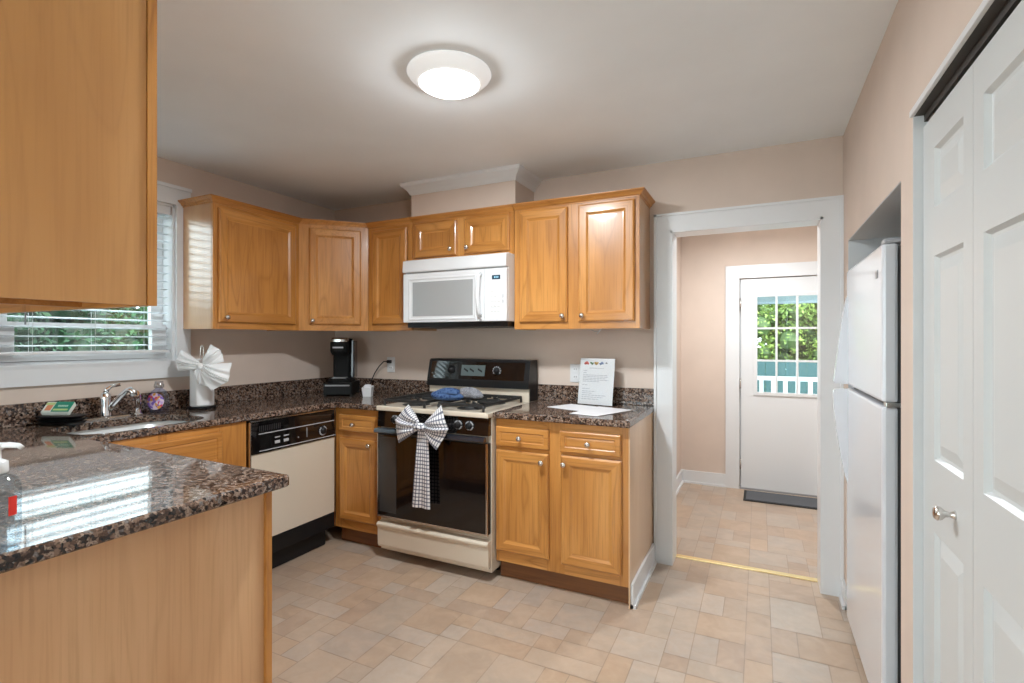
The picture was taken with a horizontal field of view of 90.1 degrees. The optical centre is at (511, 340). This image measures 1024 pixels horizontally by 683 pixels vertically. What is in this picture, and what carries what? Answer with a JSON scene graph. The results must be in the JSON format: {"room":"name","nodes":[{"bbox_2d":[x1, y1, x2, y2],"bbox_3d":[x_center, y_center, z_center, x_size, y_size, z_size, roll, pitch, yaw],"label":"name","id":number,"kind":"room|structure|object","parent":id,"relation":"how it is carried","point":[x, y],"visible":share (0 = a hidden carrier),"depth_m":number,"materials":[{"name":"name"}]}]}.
{"room":"kitchen","nodes":[
{"label":"kitchen","id":0,"kind":"room"},
{"bbox_2d":[0,157,334,404],"bbox_3d":[-2.607,0.131,1.904,0.140,2.367,5.340,0,0,26],"label":"wall","id":1,"kind":"structure","parent":0,"point":[255,356],"depth_m":3.40,"materials":[{"name":"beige paint"}]},
{"bbox_2d":[0,0,156,313],"bbox_3d":[-1.726,-0.483,1.500,1.794,0.800,0.381,0,0,26],"label":"upper cabinet","id":2,"kind":"object","parent":1,"relation":"attached to","point":[78,78],"visible":1,"depth_m":1.10,"materials":[{"name":"brown wood"}]},
{"bbox_2d":[0,180,191,387],"bbox_3d":[-2.212,-0.346,2.683,0.168,1.124,0.958,0,0,26],"label":"window","id":3,"kind":"structure","parent":1,"relation":"in","point":[18,370],"depth_m":2.90,"materials":[{"name":"white"}]},
{"bbox_2d":[0,204,169,355],"bbox_3d":[-2.187,-0.356,2.672,0.058,0.855,0.752,0,0,26],"label":"window blind","id":4,"kind":"object","parent":3,"relation":"attached to","point":[163,210],"visible":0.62,"depth_m":2.69,"materials":[{"name":"white plastic"}]},
{"bbox_2d":[0,377,429,428],"bbox_3d":[-1.583,0.348,2.674,1.029,0.105,2.779,0,0,26],"label":"backsplash","id":5,"kind":"structure","parent":1,"relation":"attached to","point":[11,415],"depth_m":3.22,"materials":[{"name":"brown stone"}]},
{"bbox_2d":[178,194,301,330],"bbox_3d":[-1.694,-0.445,3.230,0.343,0.759,0.638,0,0,26],"label":"upper cabinet","id":6,"kind":"object","parent":1,"relation":"attached to","point":[241,259],"visible":1,"depth_m":3.05,"materials":[{"name":"brown wood"}]},
{"bbox_2d":[299,218,367,330],"bbox_3d":[-1.298,-0.445,3.736,0.614,0.759,0.618,0,0,26],"label":"upper cabinet","id":7,"kind":"object","parent":1,"relation":"attached to","point":[333,255],"visible":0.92,"depth_m":3.53,"materials":[{"name":"brown wood"}]},
{"bbox_2d":[411,180,533,216],"bbox_3d":[-0.267,-0.940,3.420,0.778,0.225,0.290,0,0,26],"label":"wall","id":8,"kind":"structure","parent":0,"point":[508,192],"depth_m":3.27,"materials":[{"name":"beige paint"}]},
{"bbox_2d":[400,164,541,195],"bbox_3d":[-0.280,-1.015,3.394,0.890,0.074,0.345,0,0,26],"label":"trim","id":9,"kind":"structure","parent":8,"relation":"attached to","point":[517,172],"depth_m":3.24,"materials":[{"name":"white"}]},
{"bbox_2d":[157,0,897,210],"bbox_3d":[-0.690,-1.113,0.891,4.493,0.120,5.490,0,0,26],"label":"ceiling","id":10,"kind":"structure","parent":0,"point":[316,102],"depth_m":2.10,"materials":[{"name":"white paint"}]},
{"bbox_2d":[407,50,490,98],"bbox_3d":[-0.247,-1.023,2.015,0.330,0.059,0.330,0,0,26],"label":"ceiling light","id":11,"kind":"object","parent":10,"relation":"attached to","point":[445,74],"visible":1,"depth_m":1.94,"materials":[{"name":"white glass"}]},
{"bbox_2d":[419,69,478,98],"bbox_3d":[-0.247,-1.006,2.015,0.234,0.026,0.234,0,0,26],"label":"diffuser","id":12,"kind":"object","parent":11,"relation":"attached to","point":[440,83],"depth_m":1.98,"materials":[{"name":"white glass"}]},
{"bbox_2d":[272,483,867,682],"bbox_3d":[-0.317,1.315,1.718,4.443,0.001,7.203,0,0,26],"label":"floor","id":13,"kind":"structure","parent":0,"point":[344,611],"depth_m":2.41,"materials":[{"name":"tile"}]},
{"bbox_2d":[0,491,271,682],"bbox_3d":[-1.672,0.875,1.610,1.795,0.879,0.718,0,0,26],"label":"base cabinet","id":14,"kind":"object","parent":13,"relation":"on","point":[188,599],"visible":0.59,"depth_m":1.24,"materials":[{"name":"brown wood"}]},
{"bbox_2d":[0,377,429,573],"bbox_3d":[-1.214,0.365,2.495,1.849,0.139,2.779,0,0,26],"label":"countertop","id":15,"kind":"structure","parent":14,"relation":"on","point":[74,492],"depth_m":1.57,"materials":[{"name":"brown stone"}]},
{"bbox_2d":[0,442,24,515],"bbox_3d":[-0.982,0.297,0.973,0.071,0.205,0.070,0,0,37],"label":"pump bottle","id":16,"kind":"object","parent":15,"relation":"on","point":[4,464],"visible":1,"depth_m":0.97,"materials":[{"name":"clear plastic"}]},
{"bbox_2d":[34,414,87,425],"bbox_3d":[-2.130,0.377,2.417,0.202,0.045,0.099,0,0,0],"label":"tray","id":17,"kind":"object","parent":15,"relation":"on","point":[72,419],"visible":0.99,"depth_m":2.38,"materials":[{"name":"black plastic"}]},
{"bbox_2d":[41,402,75,414],"bbox_3d":[-2.133,0.321,2.403,0.130,0.061,0.045,0,0,0],"label":"pack","id":18,"kind":"object","parent":17,"relation":"on","point":[51,408],"visible":1,"depth_m":2.39,"materials":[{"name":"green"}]},
{"bbox_2d":[85,383,136,421],"bbox_3d":[-2.021,0.309,2.564,0.168,0.181,0.250,0,0,26],"label":"faucet","id":19,"kind":"object","parent":15,"relation":"on","point":[106,406],"visible":0.89,"depth_m":2.59,"materials":[{"name":"silver metal"}]},
{"bbox_2d":[68,421,187,433],"bbox_3d":[-1.829,0.515,2.466,0.424,0.160,0.584,0,0,26],"label":"sink","id":20,"kind":"object","parent":15,"relation":"in","point":[156,423],"visible":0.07,"depth_m":2.61,"materials":[{"name":"grey metal"}]},
{"bbox_2d":[133,391,142,414],"bbox_3d":[-2.003,0.333,2.731,0.047,0.134,0.069,0,0,-24],"label":"sprayer","id":21,"kind":"object","parent":15,"relation":"on","point":[137,399],"visible":0.96,"depth_m":2.73,"materials":[{"name":"silver metal"}]},
{"bbox_2d":[147,393,163,409],"bbox_3d":[-1.960,0.313,2.835,0.112,0.173,0.065,0,0,0],"label":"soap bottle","id":22,"kind":"object","parent":15,"relation":"on","point":[155,401],"visible":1,"depth_m":2.80,"materials":[{"name":"multicoloured plastic"}]},
{"bbox_2d":[187,345,216,408],"bbox_3d":[-1.820,0.213,3.000,0.150,0.373,0.120,0,0,0],"label":"paper towel holder","id":23,"kind":"object","parent":15,"relation":"on","point":[212,406],"visible":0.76,"depth_m":2.97,"materials":[{"name":"silver metal"}]},
{"bbox_2d":[190,358,213,406],"bbox_3d":[-1.820,0.246,2.994,0.124,0.275,0.137,0,0,0],"label":"paper towel roll","id":24,"kind":"object","parent":23,"relation":"on","point":[200,395],"visible":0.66,"depth_m":2.94,"materials":[{"name":"white paper"}]},
{"bbox_2d":[176,344,231,390],"bbox_3d":[-1.761,0.155,2.917,0.327,0.264,0.098,0,0,0],"label":"bow","id":25,"kind":"object","parent":24,"relation":"attached to","point":[211,374],"visible":1,"depth_m":2.90,"materials":[{"name":"white fabric"}]},
{"bbox_2d":[323,380,358,395],"bbox_3d":[-1.259,0.352,3.780,0.204,0.096,0.298,0,0,-6],"label":"pod drawer","id":26,"kind":"object","parent":15,"relation":"on","point":[329,388],"visible":0.98,"depth_m":3.64,"materials":[{"name":"black plastic"}]},
{"bbox_2d":[329,338,356,381],"bbox_3d":[-1.250,0.142,3.782,0.169,0.322,0.227,0,0,-6],"label":"coffee maker","id":27,"kind":"object","parent":15,"relation":"on","point":[343,350],"visible":1,"depth_m":3.76,"materials":[{"name":"black plastic"}]},
{"bbox_2d":[362,384,373,396],"bbox_3d":[-1.025,0.357,3.632,0.072,0.085,0.052,0,0,6],"label":"holder","id":28,"kind":"object","parent":15,"relation":"on","point":[367,389],"visible":1,"depth_m":3.61,"materials":[{"name":"white plastic"}]},
{"bbox_2d":[108,421,245,466],"bbox_3d":[-1.861,0.874,2.523,0.661,0.880,0.794,0,0,26],"label":"base cabinet","id":29,"kind":"object","parent":13,"relation":"on","point":[226,443],"visible":0.05,"depth_m":2.54,"materials":[{"name":"brown wood"}]},
{"bbox_2d":[246,408,334,568],"bbox_3d":[-1.538,0.875,3.156,0.630,0.871,0.612,0,0,26],"label":"dishwasher","id":30,"kind":"object","parent":13,"relation":"on","point":[300,446],"visible":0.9,"depth_m":3.05,"materials":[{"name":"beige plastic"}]},
{"bbox_2d":[336,408,383,548],"bbox_3d":[-0.843,0.874,3.492,0.406,0.880,0.661,0,0,26],"label":"base cabinet","id":31,"kind":"object","parent":13,"relation":"on","point":[356,438],"visible":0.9,"depth_m":3.24,"materials":[{"name":"brown wood"}]},
{"bbox_2d":[374,358,537,572],"bbox_3d":[-0.332,0.721,3.191,0.772,1.186,0.698,0,0,26],"label":"stove","id":32,"kind":"object","parent":13,"relation":"on","point":[459,526],"visible":0.75,"depth_m":2.93,"materials":[{"name":"beige metal"}]},
{"bbox_2d":[395,404,447,509],"bbox_3d":[-0.510,0.651,2.873,0.360,0.588,0.089,0,0,26],"label":"bow","id":33,"kind":"object","parent":32,"relation":"attached to","point":[433,431],"visible":1,"depth_m":2.87,"materials":[{"name":"fabric"}]},
{"bbox_2d":[431,388,463,399],"bbox_3d":[-0.382,0.316,3.028,0.220,0.071,0.118,0,0,26],"label":"oven mitt","id":34,"kind":"object","parent":32,"relation":"on","point":[444,393],"visible":1,"depth_m":2.98,"materials":[{"name":"blue fabric"}]},
{"bbox_2d":[376,398,526,418],"bbox_3d":[-0.354,0.407,3.148,0.764,0.028,0.545,0,0,26],"label":"cooktop","id":35,"kind":"object","parent":32,"relation":"in","point":[450,412],"depth_m":2.95,"materials":[{"name":"beige metal"}]},
{"bbox_2d":[459,387,483,398],"bbox_3d":[-0.248,0.319,3.129,0.215,0.061,0.098,0,0,41],"label":"oven mitt","id":36,"kind":"object","parent":32,"relation":"on","point":[467,392],"visible":0.9,"depth_m":3.10,"materials":[{"name":"grey fabric"}]},
{"bbox_2d":[496,413,656,609],"bbox_3d":[0.379,0.869,2.900,0.760,0.890,0.661,0,0,26],"label":"base cabinet","id":37,"kind":"object","parent":13,"relation":"on","point":[574,502],"depth_m":2.65,"materials":[{"name":"brown wood"}]},
{"bbox_2d":[493,384,653,427],"bbox_3d":[0.372,0.356,2.910,0.746,0.136,0.647,0,0,26],"label":"countertop","id":38,"kind":"structure","parent":37,"relation":"on","point":[640,401],"depth_m":2.92,"materials":[{"name":"brown stone"}]},
{"bbox_2d":[549,404,594,410],"bbox_3d":[0.408,0.389,2.925,0.212,0.001,0.364,0,0,-43],"label":"paper sheet","id":39,"kind":"object","parent":38,"relation":"on","point":[575,407],"visible":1,"depth_m":2.95,"materials":[{"name":"white paper"}]},
{"bbox_2d":[569,406,630,415],"bbox_3d":[0.476,0.388,2.781,0.223,0.001,0.344,0,0,41],"label":"paper sheet","id":40,"kind":"object","parent":39,"relation":"on","point":[596,411],"visible":1,"depth_m":2.77,"materials":[{"name":"white paper"}]},
{"bbox_2d":[578,358,614,405],"bbox_3d":[0.514,0.251,3.094,0.232,0.279,0.073,0,0,35],"label":"paper","id":41,"kind":"object","parent":38,"relation":"on","point":[596,380],"visible":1,"depth_m":3.08,"materials":[{"name":"paper"}]},
{"bbox_2d":[743,490,816,509],"bbox_3d":[2.298,1.308,4.160,0.750,0.011,0.310,0,0,26],"label":"door mat","id":42,"kind":"object","parent":13,"relation":"on","point":[753,496],"visible":0.56,"depth_m":4.18,"materials":[{"name":"black rubber"}]},
{"bbox_2d":[832,238,900,682],"bbox_3d":[1.681,0.491,1.859,0.796,1.646,0.763,0,0,26],"label":"refrigerator","id":43,"kind":"object","parent":13,"relation":"on","point":[867,415],"visible":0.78,"depth_m":1.82,"materials":[{"name":"white metal"}]},
{"bbox_2d":[335,136,842,542],"bbox_3d":[0.162,0.131,3.451,3.493,2.367,0.140,0,0,26],"label":"wall","id":44,"kind":"structure","parent":0,"point":[811,168],"depth_m":3.11,"materials":[{"name":"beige paint"}]},
{"bbox_2d":[370,360,391,383],"bbox_3d":[-1.028,0.275,3.886,0.227,0.249,0.041,0,0,5],"label":"power cord","id":45,"kind":"object","parent":44,"relation":"attached to","point":[387,361],"visible":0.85,"depth_m":3.88,"materials":[{"name":"black plastic"}]},
{"bbox_2d":[387,357,394,371],"bbox_3d":[-0.923,0.186,3.893,0.072,0.116,0.010,0,0,26],"label":"wall outlet","id":46,"kind":"object","parent":44,"relation":"attached to","point":[390,366],"visible":0.98,"depth_m":3.89,"materials":[{"name":"white plastic"}]},
{"bbox_2d":[365,217,436,331],"bbox_3d":[-0.790,-0.445,3.653,0.380,0.759,0.325,0,0,26],"label":"upper cabinet","id":47,"kind":"object","parent":44,"relation":"attached to","point":[390,242],"visible":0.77,"depth_m":3.53,"materials":[{"name":"brown wood"}]},
{"bbox_2d":[410,204,514,259],"bbox_3d":[-0.277,-0.676,3.394,0.760,0.297,0.343,0,0,26],"label":"upper cabinet","id":48,"kind":"object","parent":44,"relation":"attached to","point":[486,230],"visible":0.88,"depth_m":3.25,"materials":[{"name":"brown wood"}]},
{"bbox_2d":[403,252,514,328],"bbox_3d":[-0.299,-0.304,3.346,0.758,0.443,0.448,0,0,26],"label":"microwave","id":49,"kind":"object","parent":48,"relation":"attached to","point":[472,291],"visible":0.98,"depth_m":3.17,"materials":[{"name":"white plastic"}]},
{"bbox_2d":[403,253,507,273],"bbox_3d":[-0.370,-0.480,3.201,0.758,0.078,0.034,0,0,26],"label":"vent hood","id":50,"kind":"object","parent":49,"relation":"attached to","point":[496,261],"depth_m":3.17,"materials":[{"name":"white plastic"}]},
{"bbox_2d":[570,364,580,381],"bbox_3d":[0.403,0.209,3.249,0.072,0.116,0.010,0,0,26],"label":"wall outlet","id":51,"kind":"object","parent":44,"relation":"attached to","point":[574,368],"visible":0.88,"depth_m":3.25,"materials":[{"name":"white plastic"}]},
{"bbox_2d":[512,187,654,329],"bbox_3d":[0.423,-0.445,3.055,0.788,0.759,0.343,0,0,26],"label":"upper cabinet","id":52,"kind":"object","parent":44,"relation":"attached to","point":[582,261],"visible":1,"depth_m":2.92,"materials":[{"name":"brown wood"}]},
{"bbox_2d":[538,384,653,405],"bbox_3d":[0.508,0.339,3.193,0.744,0.102,0.020,0,0,26],"label":"backsplash","id":53,"kind":"structure","parent":44,"relation":"attached to","point":[621,395],"depth_m":3.12,"materials":[{"name":"brown stone"}]},
{"bbox_2d":[654,195,843,596],"bbox_3d":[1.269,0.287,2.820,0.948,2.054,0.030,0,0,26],"label":"trim","id":54,"kind":"structure","parent":44,"relation":"attached to","point":[831,208],"depth_m":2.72,"materials":[{"name":"white wood"}]},
{"bbox_2d":[677,237,680,474],"bbox_3d":[1.174,0.177,4.067,0.120,2.275,1.853,0,0,26],"label":"wall","id":55,"kind":"structure","parent":0,"point":[678,238],"depth_m":4.60,"materials":[{"name":"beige paint"}]},
{"bbox_2d":[677,470,683,493],"bbox_3d":[1.205,1.257,3.964,0.026,0.115,1.693,0,0,26],"label":"baseboard","id":56,"kind":"structure","parent":55,"relation":"attached to","point":[680,482],"depth_m":4.56,"materials":[{"name":"white"}]},
{"bbox_2d":[676,554,817,581],"bbox_3d":[1.334,1.311,2.950,0.741,0.007,0.038,0,0,26],"label":"trim","id":57,"kind":"structure","parent":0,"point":[677,555],"depth_m":2.93,"materials":[{"name":"gold metal"}]},
{"bbox_2d":[681,226,816,485],"bbox_3d":[2.277,0.177,4.484,1.501,2.275,0.140,0,0,26],"label":"wall","id":58,"kind":"structure","parent":0,"point":[705,259],"depth_m":4.63,"materials":[{"name":"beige paint"}]},
{"bbox_2d":[681,469,725,486],"bbox_3d":[1.738,1.257,4.654,0.383,0.115,0.026,0,0,26],"label":"baseboard","id":59,"kind":"structure","parent":58,"relation":"attached to","point":[688,476],"depth_m":4.65,"materials":[{"name":"white wood"}]},
{"bbox_2d":[726,261,816,488],"bbox_3d":[2.394,0.328,4.339,1.071,1.973,0.020,0,0,26],"label":"trim","id":60,"kind":"structure","parent":58,"relation":"attached to","point":[733,273],"depth_m":4.53,"materials":[{"name":"white wood"}]},
{"bbox_2d":[739,276,816,497],"bbox_3d":[2.412,0.384,4.378,0.847,1.860,0.215,0,0,26],"label":"door","id":61,"kind":"structure","parent":58,"relation":"in","point":[778,431],"depth_m":4.41,"materials":[{"name":"white wood"}]},
{"bbox_2d":[843,0,982,682],"bbox_3d":[0.986,0.131,0.162,0.860,2.367,5.340,0,0,26],"label":"wall","id":62,"kind":"structure","parent":0,"point":[919,35],"depth_m":1.55,"materials":[{"name":"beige paint"}]},
{"bbox_2d":[839,579,846,609],"bbox_3d":[1.650,1.264,2.546,0.024,0.100,0.126,0,0,26],"label":"baseboard","id":63,"kind":"structure","parent":62,"relation":"attached to","point":[843,597],"depth_m":2.53,"materials":[{"name":"white"}]},
{"bbox_2d":[913,115,926,682],"bbox_3d":[0.844,0.344,0.741,0.100,1.940,1.478,0,0,26],"label":"trim","id":64,"kind":"structure","parent":62,"relation":"attached to","point":[918,121],"depth_m":1.42,"materials":[{"name":"grey paint"}]},
{"bbox_2d":[909,0,993,117],"bbox_3d":[0.796,-0.633,0.762,0.012,0.018,1.498,0,0,26],"label":"trim","id":65,"kind":"structure","parent":62,"relation":"attached to","point":[984,6],"depth_m":1.11,"materials":[{"name":"white wood"}]},
{"bbox_2d":[914,0,1007,116],"bbox_3d":[0.844,-0.624,0.741,0.098,0.004,1.478,0,0,26],"label":"trim","id":66,"kind":"structure","parent":62,"relation":"attached to","point":[996,6],"depth_m":1.11,"materials":[{"name":"grey metal"}]},
{"bbox_2d":[923,0,1023,682],"bbox_3d":[0.813,0.339,0.756,0.072,1.927,1.474,0,0,26],"label":"door","id":67,"kind":"structure","parent":62,"relation":"in","point":[973,133],"depth_m":1.07,"materials":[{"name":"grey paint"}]},
{"bbox_3d":[1.904,-1.061,3.714,1.741,0.200,1.853,0,0,26],"label":"ceiling","id":68,"kind":"structure","parent":0,"visible":0},
{"bbox_2d":[757,295,816,304],"bbox_3d":[3.156,-0.781,5.150,3.800,0.690,1.820,0,0,26],"label":"awning","id":69,"kind":"object","parent":68,"relation":"attached to","point":[806,298],"visible":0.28,"depth_m":6.04,"materials":[{"name":"blue"}]},
{"bbox_3d":[3.164,1.384,5.165,3.800,0.100,1.856,0,0,26],"label":"floor","id":70,"kind":"structure","parent":0,"visible":0},
{"bbox_2d":[757,376,816,393],"bbox_3d":[3.459,0.834,5.775,3.700,1.000,0.100,0,0,26],"label":"porch railing","id":71,"kind":"object","parent":70,"relation":"on","point":[810,380],"visible":0.07,"depth_m":5.89,"materials":[{"name":"white"}]},
{"label":"outside","id":72,"kind":"structure","parent":0,"visible":0},
{"bbox_3d":[-1.904,1.899,5.486,30.000,0.070,30.000,0,0,26],"label":"ground","id":73,"kind":"structure","parent":72,"visible":0},
{"bbox_2d":[7,312,54,351],"bbox_3d":[-6.756,0.422,5.849,2.557,3.151,2.806,0,0,14],"label":"tree","id":74,"kind":"object","parent":73,"relation":"on","point":[17,330],"visible":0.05,"depth_m":6.30,"materials":[{"name":"green plant"}]},
{"bbox_2d":[7,308,145,351],"bbox_3d":[-6.966,0.295,7.587,2.783,3.238,2.818,0,0,-38],"label":"tree","id":75,"kind":"object","parent":73,"relation":"on","point":[68,313],"visible":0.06,"depth_m":7.23,"materials":[{"name":"green plant"}]},
{"bbox_2d":[89,307,146,323],"bbox_3d":[-8.589,0.290,11.260,2.654,3.162,2.983,0,0,-30],"label":"tree","id":76,"kind":"object","parent":73,"relation":"on","point":[121,309],"visible":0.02,"depth_m":10.68,"materials":[{"name":"green plant"}]},
{"bbox_2d":[93,306,148,350],"bbox_3d":[-5.685,0.507,8.353,2.498,2.949,2.758,0,0,-21],"label":"tree","id":77,"kind":"object","parent":73,"relation":"on","point":[134,332],"visible":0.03,"depth_m":7.51,"materials":[{"name":"green plant"}]},
{"bbox_2d":[118,308,146,323],"bbox_3d":[-6.393,0.449,10.341,2.768,3.141,2.643,0,0,-26],"label":"tree","id":78,"kind":"object","parent":73,"relation":"on","point":[134,317],"visible":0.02,"depth_m":9.80,"materials":[{"name":"green plant"}]},
{"bbox_2d":[757,304,793,391],"bbox_3d":[4.549,0.208,10.528,2.210,3.323,2.092,0,0,-3],"label":"tree","id":79,"kind":"object","parent":73,"relation":"on","point":[765,316],"visible":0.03,"depth_m":9.86,"materials":[{"name":"green plant"}]},
{"bbox_2d":[757,361,816,393],"bbox_3d":[5.090,1.114,8.796,7.700,1.500,0.060,0,0,26],"label":"fence","id":80,"kind":"object","parent":73,"relation":"on","point":[786,369],"visible":0.02,"depth_m":8.89,"materials":[{"name":"teal paint"}]},
{"bbox_2d":[759,303,816,367],"bbox_3d":[6.004,0.198,10.451,2.281,3.343,2.198,0,0,-13],"label":"tree","id":81,"kind":"object","parent":73,"relation":"on","point":[786,339],"visible":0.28,"depth_m":9.84,"materials":[{"name":"green plant"}]},
{"bbox_2d":[798,303,816,355],"bbox_3d":[6.769,0.115,9.628,2.172,3.509,2.321,0,0,-11],"label":"tree","id":82,"kind":"object","parent":73,"relation":"on","point":[813,338],"visible":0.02,"depth_m":9.90,"materials":[{"name":"green plant"}]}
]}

